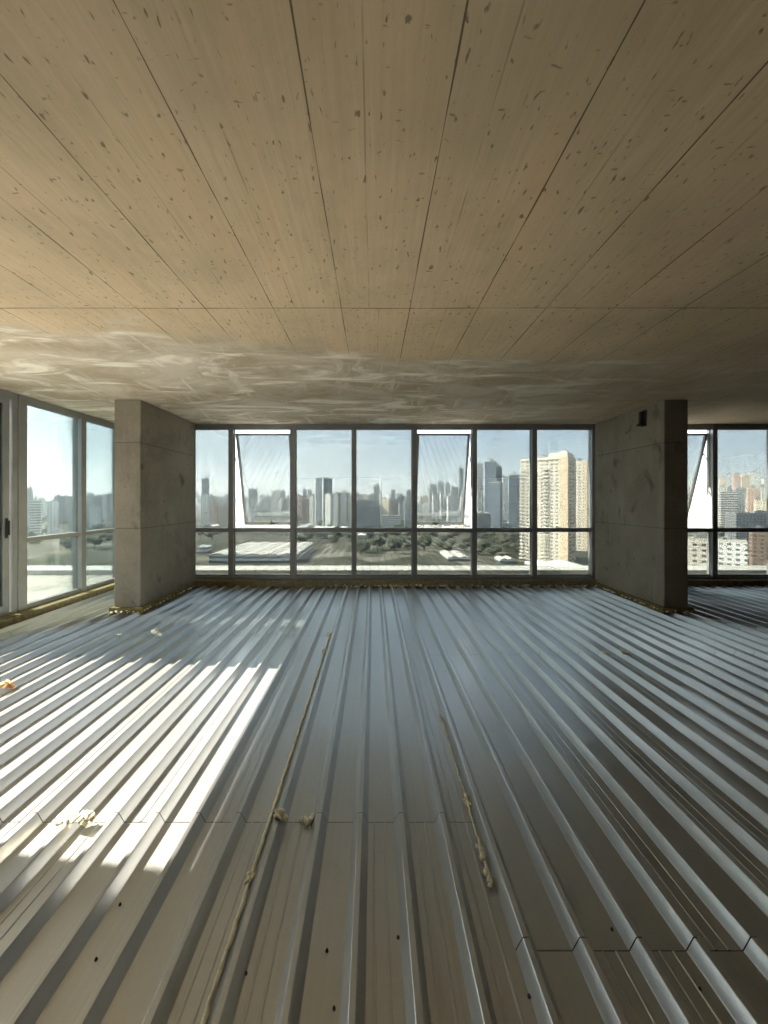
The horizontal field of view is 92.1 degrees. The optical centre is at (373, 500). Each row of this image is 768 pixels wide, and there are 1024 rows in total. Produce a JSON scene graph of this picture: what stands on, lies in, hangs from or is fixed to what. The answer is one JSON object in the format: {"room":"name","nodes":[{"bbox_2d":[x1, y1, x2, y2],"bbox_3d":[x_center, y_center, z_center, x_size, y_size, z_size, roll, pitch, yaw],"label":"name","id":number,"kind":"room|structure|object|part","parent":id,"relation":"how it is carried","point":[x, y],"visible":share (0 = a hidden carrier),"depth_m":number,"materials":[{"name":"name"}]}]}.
{"room":"construction site","nodes":[
{"label":"construction site","id":0,"kind":"room"},
{"bbox_2d":[0,585,767,1023],"bbox_3d":[3.275,1.731,-1.000,16.450,0.398,16.000,0,0,0],"label":"floor","id":1,"kind":"structure","parent":0,"point":[619,811],"depth_m":1.90,"materials":[{"name":"metal"}]},
{"bbox_2d":[0,679,14,688],"bbox_3d":[-3.051,1.532,3.061,0.105,0.085,0.148,0,0,0],"label":"lump","id":2,"kind":"object","parent":1,"relation":"on","point":[11,685],"visible":1,"depth_m":3.08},
{"bbox_2d":[0,582,114,628],"bbox_3d":[-4.675,1.534,4.317,0.250,0.132,4.835,0,0,0],"label":"baseboard","id":3,"kind":"structure","parent":1,"relation":"on","point":[17,617],"depth_m":5.28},
{"bbox_2d":[18,394,80,611],"bbox_3d":[-4.765,0.025,5.421,0.150,2.886,1.058,0,0,0],"label":"window","id":4,"kind":"structure","parent":3,"relation":"on","point":[23,401],"depth_m":5.00,"materials":[{"name":"grey metal"}]},
{"bbox_3d":[-4.760,1.438,5.484,0.120,0.060,0.932,0,0,0],"label":"sill rail","id":5,"kind":"part","parent":4,"relation":"part of","materials":[{"name":"grey metal"}]},
{"bbox_3d":[-4.760,-1.368,5.484,0.120,0.100,0.932,0,0,0],"label":"head rail","id":6,"kind":"part","parent":4,"relation":"part of","materials":[{"name":"grey metal"}]},
{"bbox_3d":[-4.760,0.984,5.484,0.012,0.848,0.932,0,0,0],"label":"pane","id":7,"kind":"part","parent":4,"relation":"part of","materials":[{"name":"clear glass"}]},
{"bbox_3d":[-4.760,-0.416,5.484,0.012,1.828,0.932,0,0,0],"label":"pane","id":8,"kind":"part","parent":4,"relation":"part of","materials":[{"name":"clear glass"}]},
{"bbox_2d":[72,413,114,591],"bbox_3d":[-4.765,0.025,6.375,0.150,2.886,0.850,0,0,0],"label":"window","id":9,"kind":"structure","parent":3,"relation":"on","point":[95,436],"depth_m":6.33,"materials":[{"name":"clear glass"}]},
{"bbox_3d":[-4.760,-0.416,6.425,0.012,1.828,0.750,0,0,0],"label":"pane","id":10,"kind":"part","parent":9,"relation":"part of","materials":[{"name":"clear glass"}]},
{"bbox_3d":[-4.760,0.984,6.425,0.012,0.848,0.750,0,0,0],"label":"pane","id":11,"kind":"part","parent":9,"relation":"part of","materials":[{"name":"clear glass"}]},
{"bbox_3d":[-4.760,1.438,6.425,0.120,0.060,0.750,0,0,0],"label":"sill rail","id":12,"kind":"part","parent":9,"relation":"part of","materials":[{"name":"grey metal"}]},
{"bbox_3d":[-4.760,-1.368,6.425,0.120,0.100,0.750,0,0,0],"label":"head rail","id":13,"kind":"part","parent":9,"relation":"part of","materials":[{"name":"grey metal"}]},
{"bbox_2d":[53,810,96,827],"bbox_3d":[-1.457,1.541,1.793,0.237,0.086,0.078,0,0,13],"label":"lump","id":14,"kind":"object","parent":1,"relation":"on","point":[84,817],"visible":1,"depth_m":1.78,"materials":[{"name":"white paper"}]},
{"bbox_2d":[109,400,196,614],"bbox_3d":[-3.426,0.090,5.952,0.494,3.020,1.696,0,0,0],"label":"concrete column","id":15,"kind":"structure","parent":1,"relation":"on","point":[155,447],"depth_m":5.43,"materials":[{"name":"grey concrete"}]},
{"bbox_2d":[151,629,162,636],"bbox_3d":[-2.494,1.523,4.257,0.183,0.070,0.077,0,0,22],"label":"lump","id":16,"kind":"object","parent":1,"relation":"on","point":[155,631],"visible":1,"depth_m":4.25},
{"bbox_2d":[200,631,331,1023],"bbox_3d":[-0.506,1.567,2.735,0.069,0.047,3.370,0,0,0],"label":"bead","id":17,"kind":"object","parent":1,"relation":"on","point":[251,874],"visible":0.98,"depth_m":1.54},
{"bbox_2d":[273,808,288,821],"bbox_3d":[-0.447,1.531,1.801,0.079,0.046,0.057,0,0,0],"label":"lump","id":18,"kind":"object","parent":1,"relation":"on","point":[280,814],"visible":1,"depth_m":1.79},
{"bbox_2d":[299,812,316,825],"bbox_3d":[-0.315,1.566,1.822,0.098,0.041,0.054,0,0,-14],"label":"lump","id":19,"kind":"object","parent":1,"relation":"on","point":[306,820],"visible":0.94,"depth_m":1.81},
{"bbox_2d":[330,584,594,587],"bbox_3d":[1.632,1.544,6.725,4.851,0.075,0.072,0,0,0],"label":"seal","id":20,"kind":"object","parent":1,"relation":"on","point":[393,585],"visible":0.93,"depth_m":6.71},
{"bbox_2d":[440,715,493,889],"bbox_3d":[0.485,1.567,2.107,0.048,0.034,1.227,0,0,0],"label":"bead","id":21,"kind":"object","parent":1,"relation":"on","point":[468,804],"visible":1,"depth_m":1.71},
{"bbox_2d":[194,579,767,587],"bbox_3d":[3.390,1.522,6.843,16.220,0.155,0.215,0,0,0],"label":"baseboard","id":22,"kind":"structure","parent":1,"relation":"on","point":[265,583],"depth_m":6.74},
{"bbox_2d":[114,429,114,577],"bbox_3d":[-4.300,0.025,6.875,1.000,2.886,0.150,0,0,0],"label":"post","id":23,"kind":"object","parent":22,"relation":"on","point":[114,429],"visible":0.04,"depth_m":6.80,"materials":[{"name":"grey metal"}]},
{"bbox_2d":[196,424,227,578],"bbox_3d":[-3.245,0.013,6.895,1.134,2.863,0.130,0,0,0],"label":"window","id":24,"kind":"structure","parent":22,"relation":"on","point":[211,439],"depth_m":6.89,"materials":[{"name":"clear glass"}]},
{"bbox_3d":[-3.194,1.405,6.895,1.032,0.080,0.110,0,0,0],"label":"sill rail","id":25,"kind":"part","parent":24,"relation":"part of","materials":[{"name":"grey metal"}]},
{"bbox_3d":[-3.194,-0.414,6.900,1.032,1.832,0.012,0,0,0],"label":"pane","id":26,"kind":"part","parent":24,"relation":"part of","materials":[{"name":"clear glass"}]},
{"bbox_3d":[-3.194,0.970,6.900,1.032,0.790,0.012,0,0,0],"label":"pane","id":27,"kind":"part","parent":24,"relation":"part of","materials":[{"name":"clear glass"}]},
{"bbox_3d":[-3.194,-1.368,6.895,1.032,0.100,0.110,0,0,0],"label":"head rail","id":28,"kind":"part","parent":24,"relation":"part of","materials":[{"name":"grey metal"}]},
{"bbox_2d":[228,424,289,578],"bbox_3d":[-2.112,0.013,7.135,1.156,2.863,0.610,0,0,0],"label":"window","id":29,"kind":"structure","parent":22,"relation":"on","point":[263,458],"depth_m":6.91,"materials":[{"name":"clear glass"}]},
{"bbox_3d":[-2.575,-0.920,6.969,0.009,0.600,0.138,0,0,3],"label":"stay arm","id":30,"kind":"part","parent":29,"relation":"part of","materials":[{"name":"grey metal"}]},
{"bbox_3d":[-2.061,1.405,6.895,1.054,0.080,0.110,0,0,0],"label":"sill rail","id":31,"kind":"part","parent":29,"relation":"part of","materials":[{"name":"grey metal"}]},
{"bbox_3d":[-2.061,-1.368,6.895,1.054,0.100,0.110,0,0,0],"label":"head rail","id":32,"kind":"part","parent":29,"relation":"part of","materials":[{"name":"grey metal"}]},
{"bbox_3d":[-2.061,0.970,6.900,1.054,0.790,0.012,0,0,0],"label":"pane","id":33,"kind":"part","parent":29,"relation":"part of","materials":[{"name":"clear glass"}]},
{"bbox_3d":[-2.061,-0.395,7.175,1.030,1.749,0.530,0,0,0],"label":"sash","id":34,"kind":"part","parent":29,"relation":"part of","materials":[{"name":"clear glass"}]},
{"bbox_3d":[-2.061,-0.401,7.174,0.946,1.653,0.476,0,0,0],"label":"pane","id":35,"kind":"part","parent":29,"relation":"part of","materials":[{"name":"clear glass"}]},
{"bbox_2d":[290,424,351,578],"bbox_3d":[-0.973,0.013,6.895,1.156,2.863,0.130,0,0,0],"label":"window","id":36,"kind":"structure","parent":22,"relation":"on","point":[320,454],"depth_m":6.89,"materials":[{"name":"clear glass"}]},
{"bbox_3d":[-0.917,1.405,6.895,1.044,0.080,0.110,0,0,0],"label":"sill rail","id":37,"kind":"part","parent":36,"relation":"part of","materials":[{"name":"grey metal"}]},
{"bbox_3d":[-0.917,-1.368,6.895,1.044,0.100,0.110,0,0,0],"label":"head rail","id":38,"kind":"part","parent":36,"relation":"part of","materials":[{"name":"grey metal"}]},
{"bbox_3d":[-0.917,-0.414,6.900,1.044,1.832,0.012,0,0,0],"label":"pane","id":39,"kind":"part","parent":36,"relation":"part of","materials":[{"name":"clear glass"}]},
{"bbox_3d":[-0.917,0.970,6.900,1.044,0.790,0.012,0,0,0],"label":"pane","id":40,"kind":"part","parent":36,"relation":"part of","materials":[{"name":"clear glass"}]},
{"bbox_2d":[351,424,411,578],"bbox_3d":[0.155,0.013,6.895,1.124,2.863,0.130,0,0,0],"label":"window","id":41,"kind":"structure","parent":22,"relation":"on","point":[380,453],"depth_m":6.89,"materials":[{"name":"clear glass"}]},
{"bbox_3d":[0.196,1.405,6.895,1.042,0.080,0.110,0,0,0],"label":"sill rail","id":42,"kind":"part","parent":41,"relation":"part of","materials":[{"name":"grey metal"}]},
{"bbox_3d":[0.196,-0.414,6.900,1.042,1.832,0.012,0,0,0],"label":"pane","id":43,"kind":"part","parent":41,"relation":"part of","materials":[{"name":"clear glass"}]},
{"bbox_3d":[0.196,0.970,6.900,1.042,0.790,0.012,0,0,0],"label":"pane","id":44,"kind":"part","parent":41,"relation":"part of","materials":[{"name":"clear glass"}]},
{"bbox_3d":[0.196,-1.368,6.895,1.042,0.100,0.110,0,0,0],"label":"head rail","id":45,"kind":"part","parent":41,"relation":"part of","materials":[{"name":"grey metal"}]},
{"bbox_2d":[411,424,471,578],"bbox_3d":[1.266,0.013,7.135,1.121,2.863,0.610,0,0,0],"label":"window","id":46,"kind":"structure","parent":22,"relation":"on","point":[439,461],"depth_m":6.95,"materials":[{"name":"clear glass"}]},
{"bbox_3d":[1.317,-0.401,7.174,0.911,1.653,0.476,0,0,0],"label":"pane","id":47,"kind":"part","parent":46,"relation":"part of","materials":[{"name":"clear glass"}]},
{"bbox_3d":[1.317,-0.395,7.175,0.995,1.749,0.530,0,0,0],"label":"sash","id":48,"kind":"part","parent":46,"relation":"part of","materials":[{"name":"clear glass"}]},
{"bbox_3d":[1.317,0.970,6.900,1.019,0.790,0.012,0,0,0],"label":"pane","id":49,"kind":"part","parent":46,"relation":"part of","materials":[{"name":"clear glass"}]},
{"bbox_3d":[1.317,1.405,6.895,1.019,0.080,0.110,0,0,0],"label":"sill rail","id":50,"kind":"part","parent":46,"relation":"part of","materials":[{"name":"grey metal"}]},
{"bbox_3d":[1.317,-1.368,6.895,1.019,0.100,0.110,0,0,0],"label":"head rail","id":51,"kind":"part","parent":46,"relation":"part of","materials":[{"name":"grey metal"}]},
{"bbox_3d":[1.813,-0.920,6.969,0.009,0.600,0.138,0,0,-3],"label":"stay arm","id":52,"kind":"part","parent":46,"relation":"part of","materials":[{"name":"grey metal"}]},
{"bbox_2d":[470,424,531,578],"bbox_3d":[2.375,0.013,6.895,1.122,2.863,0.130,0,0,0],"label":"window","id":53,"kind":"structure","parent":22,"relation":"on","point":[500,453],"depth_m":6.89,"materials":[{"name":"clear glass"}]},
{"bbox_3d":[2.426,-0.414,6.900,1.020,1.832,0.012,0,0,0],"label":"pane","id":54,"kind":"part","parent":53,"relation":"part of","materials":[{"name":"clear glass"}]},
{"bbox_3d":[2.426,0.970,6.900,1.020,0.790,0.012,0,0,0],"label":"pane","id":55,"kind":"part","parent":53,"relation":"part of","materials":[{"name":"clear glass"}]},
{"bbox_3d":[2.426,1.405,6.895,1.020,0.080,0.110,0,0,0],"label":"sill rail","id":56,"kind":"part","parent":53,"relation":"part of","materials":[{"name":"grey metal"}]},
{"bbox_3d":[2.426,-1.368,6.895,1.020,0.100,0.110,0,0,0],"label":"head rail","id":57,"kind":"part","parent":53,"relation":"part of","materials":[{"name":"grey metal"}]},
{"bbox_2d":[530,424,594,578],"bbox_3d":[3.534,0.013,6.895,1.219,2.863,0.130,0,0,0],"label":"window","id":58,"kind":"structure","parent":22,"relation":"on","point":[562,456],"depth_m":6.89,"materials":[{"name":"clear glass"}]},
{"bbox_3d":[3.534,-0.414,6.900,1.017,1.832,0.012,0,0,0],"label":"pane","id":59,"kind":"part","parent":58,"relation":"part of","materials":[{"name":"clear glass"}]},
{"bbox_3d":[3.534,0.970,6.900,1.017,0.790,0.012,0,0,0],"label":"pane","id":60,"kind":"part","parent":58,"relation":"part of","materials":[{"name":"clear glass"}]},
{"bbox_3d":[3.534,1.405,6.895,1.017,0.080,0.110,0,0,0],"label":"sill rail","id":61,"kind":"part","parent":58,"relation":"part of","materials":[{"name":"grey metal"}]},
{"bbox_3d":[3.534,-1.368,6.895,1.017,0.100,0.110,0,0,0],"label":"head rail","id":62,"kind":"part","parent":58,"relation":"part of","materials":[{"name":"grey metal"}]},
{"bbox_2d":[688,424,711,578],"bbox_3d":[5.712,0.013,7.135,1.118,2.863,0.610,0,0,0],"label":"window","id":63,"kind":"structure","parent":22,"relation":"on","point":[698,538],"depth_m":6.89,"materials":[{"name":"clear glass"}]},
{"bbox_3d":[5.763,-0.401,7.174,0.908,1.653,0.476,0,0,0],"label":"pane","id":64,"kind":"part","parent":63,"relation":"part of","materials":[{"name":"clear glass"}]},
{"bbox_3d":[5.763,-0.395,7.175,0.992,1.749,0.530,0,0,0],"label":"sash","id":65,"kind":"part","parent":63,"relation":"part of","materials":[{"name":"clear glass"}]},
{"bbox_3d":[5.763,0.970,6.900,1.016,0.790,0.012,0,0,0],"label":"pane","id":66,"kind":"part","parent":63,"relation":"part of","materials":[{"name":"clear glass"}]},
{"bbox_3d":[5.763,1.405,6.895,1.016,0.080,0.110,0,0,0],"label":"sill rail","id":67,"kind":"part","parent":63,"relation":"part of","materials":[{"name":"grey metal"}]},
{"bbox_3d":[5.763,-1.368,6.895,1.016,0.100,0.110,0,0,0],"label":"head rail","id":68,"kind":"part","parent":63,"relation":"part of","materials":[{"name":"grey metal"}]},
{"bbox_3d":[6.258,-0.920,6.969,0.009,0.600,0.138,0,0,-3],"label":"stay arm","id":69,"kind":"part","parent":63,"relation":"part of","materials":[{"name":"grey metal"}]},
{"bbox_2d":[707,424,767,578],"bbox_3d":[6.827,0.013,6.895,1.136,2.863,0.130,0,0,0],"label":"window","id":70,"kind":"structure","parent":22,"relation":"on","point":[737,472],"depth_m":6.89,"materials":[{"name":"clear glass"}]},
{"bbox_3d":[6.878,1.405,6.895,1.034,0.080,0.110,0,0,0],"label":"sill rail","id":71,"kind":"part","parent":70,"relation":"part of","materials":[{"name":"grey metal"}]},
{"bbox_3d":[6.878,-0.414,6.900,1.034,1.832,0.012,0,0,0],"label":"pane","id":72,"kind":"part","parent":70,"relation":"part of","materials":[{"name":"clear glass"}]},
{"bbox_3d":[6.878,0.970,6.900,1.034,0.790,0.012,0,0,0],"label":"pane","id":73,"kind":"part","parent":70,"relation":"part of","materials":[{"name":"clear glass"}]},
{"bbox_3d":[6.878,-1.368,6.895,1.034,0.100,0.110,0,0,0],"label":"head rail","id":74,"kind":"part","parent":70,"relation":"part of","materials":[{"name":"grey metal"}]},
{"bbox_2d":[619,648,628,654],"bbox_3d":[2.534,1.528,3.732,0.082,0.068,0.074,0,0,20],"label":"lump","id":75,"kind":"object","parent":1,"relation":"on","point":[622,651],"visible":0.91,"depth_m":3.72,"materials":[{"name":"brown"}]},
{"bbox_2d":[595,400,693,614],"bbox_3d":[4.222,0.090,5.952,0.462,3.020,1.696,0,0,0],"label":"concrete column","id":76,"kind":"structure","parent":1,"relation":"on","point":[641,473],"depth_m":5.58,"materials":[{"name":"grey concrete"}]},
{"bbox_2d":[636,410,646,426],"bbox_3d":[4.022,-1.240,5.560,0.100,0.240,0.100,0,0,0],"label":"wall bracket","id":77,"kind":"object","parent":76,"relation":"attached to","point":[642,416],"visible":1,"depth_m":5.54,"materials":[{"name":"metal"}]},
{"bbox_3d":[4.066,-1.240,5.560,0.012,0.240,0.100,0,0,0],"label":"plate","id":78,"kind":"part","parent":77,"relation":"part of","materials":[{"name":"metal"}]},
{"bbox_2d":[0,0,767,423],"bbox_3d":[3.250,-1.580,-0.975,16.500,0.320,16.050,0,0,0],"label":"ceiling","id":79,"kind":"structure","parent":0,"point":[212,211],"depth_m":1.79,"materials":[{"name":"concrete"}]},
{"bbox_3d":[-4.805,0.090,-3.550,0.290,3.020,10.900,0,0,0],"label":"wall","id":80,"kind":"structure","parent":0,"visible":0},
{"bbox_2d":[0,389,17,616],"bbox_3d":[-4.756,0.025,3.396,0.167,2.886,2.992,0,0,0],"label":"door","id":81,"kind":"structure","parent":80,"relation":"in","point":[8,400],"depth_m":4.79,"materials":[{"name":"grey metal"}]},
{"bbox_3d":[-4.696,0.350,4.756,0.045,0.260,0.032,0,0,0],"label":"handle","id":82,"kind":"part","parent":81,"relation":"part of","materials":[{"name":"black plastic"}]},
{"label":"outside","id":83,"kind":"structure","parent":0,"visible":0},
{"bbox_2d":[27,507,706,565],"bbox_3d":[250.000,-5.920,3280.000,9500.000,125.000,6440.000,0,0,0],"label":"ground","id":84,"kind":"structure","parent":83,"point":[50,552],"depth_m":450.26,"materials":[{"name":"white"}]},
{"bbox_2d":[27,485,32,530],"bbox_3d":[-653.765,14.993,703.586,8.966,89.175,7.173,0,0,-30],"label":"apartment tower","id":85,"kind":"structure","parent":84,"relation":"on","point":[30,489],"depth_m":700.96,"materials":[{"name":"grey concrete"}]},
{"bbox_2d":[27,531,35,536],"bbox_3d":[-482.702,49.620,515.783,20.016,14.562,16.174,0,0,15],"label":"tree","id":86,"kind":"object","parent":84,"relation":"on","point":[29,533],"visible":0.57,"depth_m":513.71,"materials":[{"name":"green plant"}]},
{"bbox_2d":[29,541,40,545],"bbox_3d":[-421.316,51.638,460.190,12.084,10.514,13.169,0,0,-26],"label":"tree","id":87,"kind":"object","parent":84,"relation":"on","point":[33,542],"visible":0.59,"depth_m":459.36,"materials":[{"name":"green plant"}]},
{"bbox_3d":[-421.427,50.134,460.965,10.357,7.506,12.731,0,0,12],"label":"crown","id":88,"kind":"part","parent":87,"relation":"part of","materials":[{"name":"plant"}]},
{"bbox_2d":[30,497,41,535],"bbox_3d":[-514.867,26.895,564.782,11.955,65.370,9.564,0,0,-30],"label":"apartment block","id":89,"kind":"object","parent":84,"relation":"on","point":[35,505],"visible":0.96,"depth_m":561.45,"materials":[{"name":"white concrete"}]},
{"bbox_2d":[38,496,45,516],"bbox_3d":[-1169.991,21.141,1306.661,16.651,76.877,13.321,0,0,-30],"label":"apartment block","id":90,"kind":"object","parent":84,"relation":"on","point":[42,497],"visible":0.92,"depth_m":1303.50,"materials":[{"name":"white concrete"}]},
{"bbox_2d":[42,500,46,511],"bbox_3d":[-1129.354,17.167,1260.171,30.900,43.200,16.600,0,0,6],"label":"block","id":91,"kind":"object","parent":84,"relation":"on","point":[44,504],"visible":0.36,"depth_m":1254.49,"materials":[{"name":"white concrete"}]},
{"bbox_2d":[47,498,58,534],"bbox_3d":[-523.841,27.705,605.123,12.809,63.751,10.247,0,0,-30],"label":"apartment block","id":92,"kind":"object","parent":84,"relation":"on","point":[52,506],"visible":0.96,"depth_m":601.47,"materials":[{"name":"white concrete"}]},
{"bbox_2d":[54,493,65,523],"bbox_3d":[-768.589,20.601,907.685,19.213,77.958,15.371,0,0,-30],"label":"apartment block","id":93,"kind":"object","parent":84,"relation":"on","point":[62,499],"visible":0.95,"depth_m":904.01,"materials":[{"name":"grey concrete"}]},
{"bbox_2d":[59,537,71,544],"bbox_3d":[-364.083,49.314,442.992,15.840,15.175,17.263,0,0,17],"label":"tree","id":94,"kind":"object","parent":84,"relation":"on","point":[62,541],"visible":0.47,"depth_m":437.37,"materials":[{"name":"green plant"}]},
{"bbox_2d":[63,541,71,550],"bbox_3d":[-343.454,50.949,419.529,13.156,11.898,16.281,0,0,8],"label":"tree","id":95,"kind":"object","parent":84,"relation":"on","point":[68,544],"visible":0.75,"depth_m":413.89,"materials":[{"name":"green plant"}]},
{"bbox_2d":[66,494,71,519],"bbox_3d":[-789.233,20.871,956.490,16.224,77.418,12.980,0,0,-30],"label":"apartment block","id":96,"kind":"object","parent":84,"relation":"on","point":[68,497],"visible":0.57,"depth_m":950.87,"materials":[{"name":"grey concrete"}]},
{"bbox_2d":[68,500,71,530],"bbox_3d":[-572.016,26.693,704.782,11.955,65.775,9.564,0,0,-30],"label":"apartment block","id":97,"kind":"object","parent":84,"relation":"on","point":[69,501],"visible":0.29,"depth_m":698.82,"materials":[{"name":"grey concrete"}]},
{"bbox_2d":[237,495,241,503],"bbox_3d":[-392.355,-4.644,1099.685,20.600,28.800,16.600,0,0,43],"label":"block","id":98,"kind":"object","parent":84,"relation":"on","point":[239,498],"visible":0.7,"depth_m":1090.71,"materials":[{"name":"white"}]},
{"bbox_2d":[465,497,469,509],"bbox_3d":[255.477,7.665,1010.107,25.750,36.000,16.600,0,0,8],"label":"block","id":99,"kind":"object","parent":84,"relation":"on","point":[467,504],"visible":0.55,"depth_m":1002.12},
{"bbox_2d":[689,499,698,514],"bbox_3d":[730.187,12.637,846.536,25.750,36.000,16.600,0,0,-6],"label":"block","id":100,"kind":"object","parent":84,"relation":"on","point":[694,509],"visible":0.54,"depth_m":838.32,"materials":[{"name":"white"}]},
{"bbox_2d":[690,482,699,520],"bbox_3d":[787.859,2.227,906.148,15.371,97.158,12.296,0,0,30],"label":"apartment block","id":101,"kind":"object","parent":84,"relation":"on","point":[696,492],"visible":0.48,"depth_m":900.05,"materials":[{"name":"grey"}]},
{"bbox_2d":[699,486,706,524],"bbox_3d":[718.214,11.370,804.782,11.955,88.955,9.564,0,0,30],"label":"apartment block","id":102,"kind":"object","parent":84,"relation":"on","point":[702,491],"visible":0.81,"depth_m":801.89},
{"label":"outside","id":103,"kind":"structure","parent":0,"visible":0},
{"bbox_2d":[27,575,69,602],"bbox_3d":[0.000,1.680,0.700,28.000,0.400,13.400,0,0,0],"label":"floor","id":104,"kind":"structure","parent":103,"point":[38,586],"depth_m":6.48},
{"bbox_2d":[27,566,70,574],"bbox_3d":[0.000,1.728,7.630,28.000,0.705,0.500,0,0,0],"label":"parapet","id":105,"kind":"object","parent":104,"relation":"attached to","point":[31,570],"depth_m":7.40,"materials":[{"name":"concrete"}]}
]}

